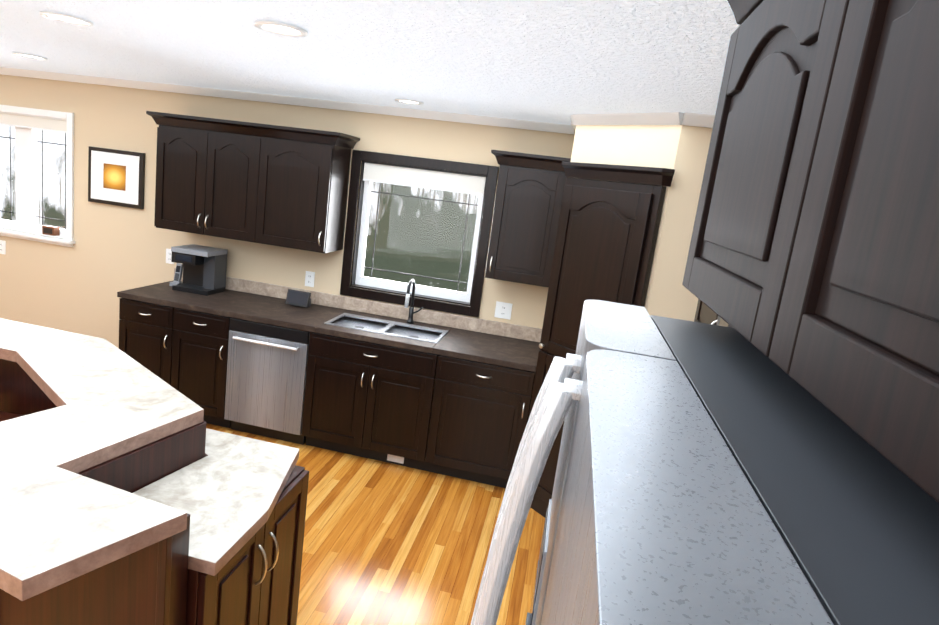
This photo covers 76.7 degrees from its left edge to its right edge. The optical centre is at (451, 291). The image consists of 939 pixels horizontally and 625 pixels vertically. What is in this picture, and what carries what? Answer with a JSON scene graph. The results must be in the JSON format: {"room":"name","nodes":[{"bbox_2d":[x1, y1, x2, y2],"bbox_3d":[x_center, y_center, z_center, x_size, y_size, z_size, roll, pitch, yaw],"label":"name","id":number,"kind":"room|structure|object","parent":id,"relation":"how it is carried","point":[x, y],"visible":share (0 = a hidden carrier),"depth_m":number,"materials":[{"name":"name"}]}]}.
{"room":"kitchen","nodes":[
{"label":"kitchen","id":0,"kind":"room"},
{"bbox_2d":[0,74,574,347],"bbox_3d":[-2.056,-0.658,4.854,8.330,3.000,0.150,9,11,11],"label":"wall","id":1,"kind":"structure","parent":0,"point":[95,268],"depth_m":4.81,"materials":[{"name":"beige paint"}]},
{"bbox_2d":[0,240,5,253],"bbox_3d":[-3.961,-0.387,5.221,0.075,0.120,0.010,9,11,11],"label":"electrical outlet","id":2,"kind":"object","parent":1,"relation":"attached to","point":[2,247],"visible":1,"depth_m":5.22,"materials":[{"name":"white plastic"}]},
{"bbox_2d":[0,105,74,246],"bbox_3d":[-4.121,-1.077,5.184,2.020,1.110,0.180,9,11,11],"label":"dining room window","id":3,"kind":"structure","parent":1,"relation":"in","point":[27,123],"depth_m":5.09,"materials":[{"name":"white wood"}]},
{"bbox_2d":[42,225,59,235],"bbox_3d":[-3.471,-0.525,5.136,0.120,0.073,0.062,9,11,11],"label":"box","id":4,"kind":"object","parent":3,"relation":"on","point":[51,230],"visible":1,"depth_m":5.11,"materials":[{"name":"brown wood"}]},
{"bbox_2d":[88,146,144,208],"bbox_3d":[-2.753,-0.930,4.863,0.510,0.450,0.034,9,11,11],"label":"picture frame","id":5,"kind":"object","parent":1,"relation":"attached to","point":[116,177],"visible":0.98,"depth_m":4.84,"materials":[{"name":"black wood"}]},
{"bbox_2d":[166,249,173,263],"bbox_3d":[-2.320,-0.286,4.885,0.075,0.120,0.010,9,11,11],"label":"electrical outlet","id":6,"kind":"object","parent":1,"relation":"attached to","point":[168,255],"visible":0.81,"depth_m":4.88,"materials":[{"name":"white plastic"}]},
{"bbox_2d":[146,111,359,252],"bbox_3d":[-1.499,-0.810,4.430,1.500,0.845,0.388,9,11,11],"label":"upper cabinet","id":7,"kind":"object","parent":1,"relation":"attached to","point":[280,186],"visible":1,"depth_m":4.28,"materials":[{"name":"brown wood"}]},
{"bbox_2d":[305,271,314,286],"bbox_3d":[-1.116,-0.095,4.657,0.075,0.120,0.010,9,11,11],"label":"electrical outlet","id":8,"kind":"object","parent":1,"relation":"attached to","point":[309,278],"visible":1,"depth_m":4.66,"materials":[{"name":"white plastic"}]},
{"bbox_2d":[340,150,498,316],"bbox_3d":[-0.257,-0.439,4.476,1.100,1.105,0.142,9,11,11],"label":"window","id":9,"kind":"structure","parent":1,"relation":"in","point":[442,175],"depth_m":4.44,"materials":[{"name":"brown wood"}]},
{"bbox_2d":[494,301,512,319],"bbox_3d":[0.379,0.142,4.374,0.120,0.120,0.010,9,11,11],"label":"electrical outlet","id":10,"kind":"object","parent":1,"relation":"attached to","point":[503,310],"visible":1,"depth_m":4.37,"materials":[{"name":"white plastic"}]},
{"bbox_2d":[485,150,570,286],"bbox_3d":[0.491,-0.494,4.053,0.510,0.845,0.388,9,11,11],"label":"upper cabinet","id":11,"kind":"object","parent":1,"relation":"attached to","point":[527,205],"visible":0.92,"depth_m":3.90,"materials":[{"name":"brown wood"}]},
{"bbox_2d":[0,0,739,124],"bbox_3d":[-2.773,-1.045,1.014,8.230,0.050,7.450,9,11,11],"label":"ceiling","id":12,"kind":"structure","parent":0,"point":[556,61],"depth_m":2.40,"materials":[{"name":"white paint"}]},
{"bbox_2d":[12,52,47,59],"bbox_3d":[-2.778,-1.548,3.910,0.190,0.008,0.190,9,11,11],"label":"recessed light","id":13,"kind":"object","parent":12,"relation":"in","point":[31,56],"visible":0.98,"depth_m":3.90,"materials":[{"name":"white plastic"}]},
{"bbox_2d":[40,11,93,25],"bbox_3d":[-1.609,-1.139,2.483,0.190,0.008,0.190,9,11,11],"label":"recessed light","id":14,"kind":"object","parent":12,"relation":"in","point":[66,18],"visible":1,"depth_m":2.48,"materials":[{"name":"white plastic"}]},
{"bbox_2d":[254,20,307,36],"bbox_3d":[-0.625,-0.960,2.176,0.190,0.008,0.190,9,11,11],"label":"recessed light","id":15,"kind":"object","parent":12,"relation":"in","point":[281,28],"visible":1,"depth_m":2.17,"materials":[{"name":"white plastic"}]},
{"bbox_2d":[0,67,714,133],"bbox_3d":[-2.119,-1.478,4.104,8.230,0.058,1.075,9,11,11],"label":"crown molding","id":16,"kind":"structure","parent":12,"relation":"attached to","point":[676,118],"depth_m":4.28,"materials":[{"name":"white wood"}]},
{"bbox_2d":[394,98,423,104],"bbox_3d":[-0.278,-1.225,3.839,0.190,0.008,0.190,9,11,11],"label":"recessed light","id":17,"kind":"object","parent":12,"relation":"in","point":[409,101],"visible":0.96,"depth_m":3.83,"materials":[{"name":"white plastic"}]},
{"bbox_2d":[206,423,544,624],"bbox_3d":[-3.017,1.405,1.506,8.330,0.050,7.550,9,11,11],"label":"floor","id":18,"kind":"structure","parent":0,"point":[385,543],"depth_m":3.27,"materials":[{"name":"brown wood"}]},
{"bbox_2d":[0,411,24,421],"bbox_3d":[-2.122,0.899,2.626,0.511,0.754,0.337,9,11,11],"label":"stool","id":19,"kind":"object","parent":18,"relation":"on","point":[4,416],"visible":0.04,"depth_m":2.63,"materials":[{"name":"brown wood"}]},
{"bbox_2d":[119,298,178,390],"bbox_3d":[-2.161,0.460,4.646,0.507,0.868,0.633,9,11,11],"label":"base cabinet","id":20,"kind":"object","parent":18,"relation":"on","point":[148,332],"depth_m":4.31,"materials":[{"name":"brown wood"}]},
{"bbox_2d":[117,268,541,371],"bbox_3d":[-0.878,0.160,4.321,3.045,0.140,0.638,9,11,11],"label":"countertop","id":21,"kind":"structure","parent":20,"relation":"on","point":[492,342],"depth_m":4.34,"materials":[{"name":"laminate"}]},
{"bbox_2d":[169,263,182,285],"bbox_3d":[-2.171,-0.130,4.691,0.070,0.179,0.085,9,11,11],"label":"cordless phone","id":22,"kind":"object","parent":21,"relation":"on","point":[178,273],"visible":0.83,"depth_m":4.69,"materials":[{"name":"grey plastic"}]},
{"bbox_2d":[171,244,227,295],"bbox_3d":[-1.960,-0.168,4.604,0.306,0.335,0.264,9,11,11],"label":"coffee maker","id":23,"kind":"object","parent":21,"relation":"on","point":[204,269],"visible":1,"depth_m":4.57,"materials":[{"name":"black plastic"}]},
{"bbox_2d":[285,289,310,307],"bbox_3d":[-1.162,0.052,4.537,0.180,0.123,0.110,9,11,11],"label":"smart display","id":24,"kind":"object","parent":21,"relation":"on","point":[298,298],"visible":1,"depth_m":4.50,"materials":[{"name":"black plastic"}]},
{"bbox_2d":[324,313,448,343],"bbox_3d":[-0.461,0.274,4.240,0.814,0.040,0.374,9,11,11],"label":"double-bowl sink","id":25,"kind":"object","parent":21,"relation":"in","point":[391,328],"visible":0.85,"depth_m":4.31,"materials":[{"name":"silver metal"}]},
{"bbox_2d":[404,279,422,322],"bbox_3d":[-0.278,0.083,4.336,0.117,0.341,0.197,9,11,11],"label":"faucet","id":26,"kind":"object","parent":21,"relation":"on","point":[411,308],"visible":1,"depth_m":4.39,"materials":[{"name":"silver metal"}]},
{"bbox_2d":[0,318,308,624],"bbox_3d":[-2.245,0.781,2.241,3.367,1.090,1.380,9,11,11],"label":"peninsula bar","id":27,"kind":"object","parent":18,"relation":"on","point":[133,491],"visible":1,"depth_m":1.80,"materials":[{"name":"stone"}]},
{"bbox_2d":[179,308,230,427],"bbox_3d":[-1.790,0.519,4.576,0.504,0.868,0.633,9,11,11],"label":"base cabinet","id":28,"kind":"object","parent":18,"relation":"on","point":[203,337],"depth_m":4.25,"materials":[{"name":"brown wood"}]},
{"bbox_2d":[224,318,309,444],"bbox_3d":[-1.261,0.612,4.429,0.596,0.866,0.630,9,11,11],"label":"dishwasher","id":29,"kind":"object","parent":18,"relation":"on","point":[266,378],"visible":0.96,"depth_m":4.16,"materials":[{"name":"grey metal"}]},
{"bbox_2d":[302,332,446,472],"bbox_3d":[-0.490,0.725,4.330,0.967,0.868,0.633,9,11,11],"label":"base cabinet","id":30,"kind":"object","parent":18,"relation":"on","point":[379,402],"depth_m":4.02,"materials":[{"name":"brown wood"}]},
{"bbox_2d":[435,356,535,487],"bbox_3d":[0.200,0.835,4.199,0.701,0.868,0.633,9,11,11],"label":"base cabinet","id":31,"kind":"object","parent":18,"relation":"on","point":[451,416],"depth_m":3.88,"materials":[{"name":"brown wood"}]},
{"bbox_2d":[528,161,674,516],"bbox_3d":[0.768,0.378,3.425,0.104,2.174,0.724,-1,13,-37],"label":"pantry cabinet","id":32,"kind":"object","parent":18,"relation":"on","point":[606,237],"visible":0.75,"depth_m":3.35,"materials":[{"name":"brown wood"}]},
{"bbox_2d":[471,300,938,624],"bbox_3d":[0.429,1.027,0.705,1.000,1.810,0.906,9,11,11],"label":"fridge","id":33,"kind":"object","parent":18,"relation":"on","point":[708,474],"visible":1,"depth_m":0.42,"materials":[{"name":"grey metal"}]},
{"bbox_2d":[571,115,712,321],"bbox_3d":[1.173,0.233,3.692,1.160,2.460,1.030,9,11,11],"label":"wall","id":34,"kind":"structure","parent":0,"point":[682,150],"depth_m":3.11,"materials":[{"name":"beige paint"}]},
{"bbox_3d":[1.176,0.562,0.422,0.150,3.000,7.450,9,11,11],"label":"wall","id":35,"kind":"structure","parent":0,"visible":0},
{"bbox_2d":[694,299,717,324],"bbox_3d":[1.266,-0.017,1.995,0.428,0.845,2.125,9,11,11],"label":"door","id":36,"kind":"structure","parent":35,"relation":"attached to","point":[706,314],"depth_m":2.92,"materials":[{"name":"brown wood"}]},
{"bbox_2d":[717,316,727,326],"bbox_3d":[1.260,0.131,2.193,0.451,0.478,0.752,9,11,11],"label":"over-the-range microwave","id":37,"kind":"object","parent":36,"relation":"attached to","point":[721,321],"depth_m":2.52,"materials":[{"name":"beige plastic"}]},
{"bbox_2d":[682,0,938,502],"bbox_3d":[0.641,0.770,0.659,0.908,2.380,1.073,9,11,11],"label":"upper cabinet","id":38,"kind":"object","parent":35,"relation":"attached to","point":[812,266],"visible":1,"depth_m":0.49,"materials":[{"name":"brown wood"}]},
{"label":"outside","id":39,"kind":"structure","parent":0,"visible":0},
{"bbox_2d":[0,125,478,291],"bbox_3d":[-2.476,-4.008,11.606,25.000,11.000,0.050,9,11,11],"label":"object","id":40,"kind":"structure","parent":39,"point":[400,230],"depth_m":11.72,"materials":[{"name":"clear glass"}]}
]}

